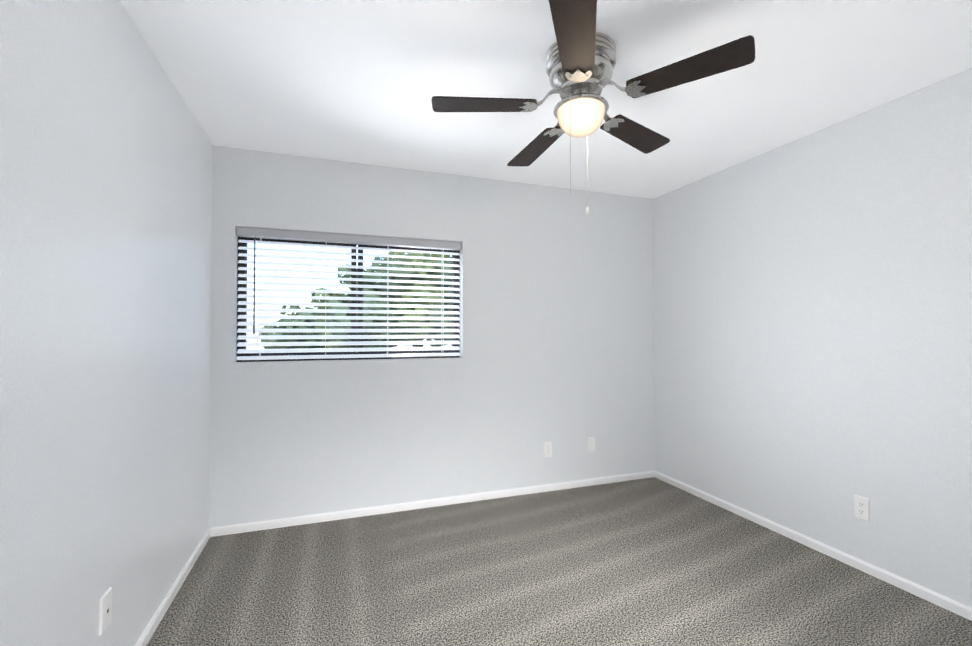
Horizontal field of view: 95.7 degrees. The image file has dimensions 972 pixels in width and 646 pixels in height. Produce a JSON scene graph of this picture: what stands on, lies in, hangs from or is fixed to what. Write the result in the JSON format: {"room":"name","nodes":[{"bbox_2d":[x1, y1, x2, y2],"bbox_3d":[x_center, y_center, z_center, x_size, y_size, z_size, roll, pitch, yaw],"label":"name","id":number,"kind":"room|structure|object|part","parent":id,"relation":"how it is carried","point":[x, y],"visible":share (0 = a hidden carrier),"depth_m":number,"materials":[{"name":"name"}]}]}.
{"room":"empty bedroom","nodes":[
{"label":"empty bedroom","id":0,"kind":"room"},
{"bbox_2d":[0,0,212,645],"bbox_3d":[-1.215,0.072,1.048,0.160,2.460,3.905,0,-1,-19],"label":"wall","id":1,"kind":"structure","parent":0,"point":[106,151],"depth_m":1.42,"materials":[{"name":"paint"}]},
{"bbox_2d":[99,587,111,635],"bbox_3d":[-1.287,0.975,1.490,0.008,0.122,0.074,0,-1,-19],"label":"outlet","id":2,"kind":"object","parent":1,"relation":"attached to","point":[105,609],"visible":1,"depth_m":1.48,"materials":[{"name":"white plastic"}]},
{"bbox_2d":[135,528,209,645],"bbox_3d":[-1.133,1.277,1.055,0.013,0.052,3.585,0,-1,-19],"label":"baseboard","id":3,"kind":"structure","parent":1,"relation":"attached to","point":[150,629],"depth_m":2.08,"materials":[{"name":"white wood"}]},
{"bbox_2d":[208,145,654,528],"bbox_3d":[-0.150,0.114,3.405,3.412,2.460,0.160,0,-1,-19],"label":"wall","id":4,"kind":"structure","parent":0,"point":[556,319],"depth_m":3.29,"materials":[{"name":"paint"}]},
{"bbox_2d":[236,237,459,361],"bbox_3d":[-0.932,-0.178,3.176,1.520,0.880,0.065,0,-1,-19],"label":"window","id":5,"kind":"structure","parent":4,"relation":"in","point":[240,244],"depth_m":3.14,"materials":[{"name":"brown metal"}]},
{"bbox_2d":[237,227,460,359],"bbox_3d":[-0.906,-0.187,3.103,1.504,0.862,0.080,0,-1,-19],"label":"window blinds","id":6,"kind":"object","parent":5,"relation":"attached to","point":[254,233],"visible":0.92,"depth_m":3.07,"materials":[{"name":"grey plastic"}]},
{"bbox_2d":[210,471,654,536],"bbox_3d":[-0.121,1.316,3.303,3.386,0.052,0.013,0,-1,-19],"label":"baseboard","id":7,"kind":"structure","parent":4,"relation":"attached to","point":[280,523],"depth_m":3.16,"materials":[{"name":"white wood"}]},
{"bbox_2d":[544,441,551,456],"bbox_3d":[0.498,1.016,3.528,0.074,0.122,0.009,0,-1,-19],"label":"duplex electrical outlet","id":8,"kind":"object","parent":4,"relation":"attached to","point":[547,449],"visible":1,"depth_m":3.52,"materials":[{"name":"white plastic"}]},
{"bbox_2d":[588,437,594,451],"bbox_3d":[0.881,1.012,3.663,0.074,0.122,0.007,0,-1,-19],"label":"outlet","id":9,"kind":"object","parent":4,"relation":"attached to","point":[591,444],"visible":1,"depth_m":3.66,"materials":[{"name":"white plastic"}]},
{"bbox_2d":[120,0,971,198],"bbox_3d":[0.470,-1.207,1.661,3.732,0.120,3.905,0,-1,-19],"label":"ceiling","id":10,"kind":"structure","parent":0,"point":[361,81],"depth_m":2.02,"materials":[{"name":"paint"}]},
{"bbox_2d":[432,0,754,213],"bbox_3d":[0.386,-0.816,1.897,1.226,0.653,1.182,0,-1,-19],"label":"ceiling fan","id":11,"kind":"object","parent":10,"relation":"hanging from","point":[581,59],"visible":1,"depth_m":1.77,"materials":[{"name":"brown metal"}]},
{"bbox_3d":[0.403,-0.850,1.866,0.202,0.104,0.202,0,-1,-19],"label":"glass","id":12,"kind":"part","parent":11,"relation":"part of","materials":[{"name":"white glass"}]},
{"bbox_2d":[146,477,971,645],"bbox_3d":[0.470,1.373,1.617,3.732,0.120,3.905,0,-1,-19],"label":"floor","id":13,"kind":"structure","parent":0,"point":[653,561],"depth_m":2.22,"materials":[{"name":"carpet"}]},
{"bbox_2d":[653,68,971,607],"bbox_3d":[2.156,0.093,2.230,0.160,2.460,3.905,0,-1,-19],"label":"wall","id":14,"kind":"structure","parent":0,"point":[812,293],"depth_m":2.48,"materials":[{"name":"paint"}]},
{"bbox_2d":[654,471,971,620],"bbox_3d":[2.074,1.296,2.181,0.013,0.052,3.585,0,-1,-19],"label":"baseboard","id":15,"kind":"structure","parent":14,"relation":"attached to","point":[949,604],"depth_m":2.46,"materials":[{"name":"white wood"}]},
{"bbox_2d":[854,494,869,521],"bbox_3d":[2.016,0.994,2.359,0.009,0.122,0.074,0,-1,-19],"label":"duplex electrical outlet","id":16,"kind":"object","parent":14,"relation":"attached to","point":[861,507],"visible":1,"depth_m":2.35,"materials":[{"name":"white plastic"}]},
{"label":"outside","id":17,"kind":"structure","parent":0,"visible":0},
{"bbox_3d":[-28.029,5.735,77.606,160.000,0.200,154.815,0,-1,-19],"label":"ground","id":18,"kind":"structure","parent":17,"visible":0},
{"bbox_2d":[247,333,263,348],"bbox_3d":[-8.544,2.762,37.231,22.800,4.340,10.800,0,-1,-19],"label":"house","id":19,"kind":"structure","parent":18,"relation":"on","point":[257,340],"depth_m":31.31,"materials":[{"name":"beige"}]},
{"bbox_2d":[258,251,450,348],"bbox_3d":[-5.423,0.441,23.669,13.741,8.511,14.200,0,-1,-19],"label":"trees","id":20,"kind":"object","parent":18,"relation":"on","point":[378,302],"depth_m":19.84,"materials":[{"name":"green plant"}]},
{"bbox_2d":[397,339,450,346],"bbox_3d":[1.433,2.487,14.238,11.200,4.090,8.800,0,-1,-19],"label":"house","id":21,"kind":"structure","parent":18,"relation":"on","point":[428,345],"depth_m":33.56,"materials":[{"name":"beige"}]}
]}

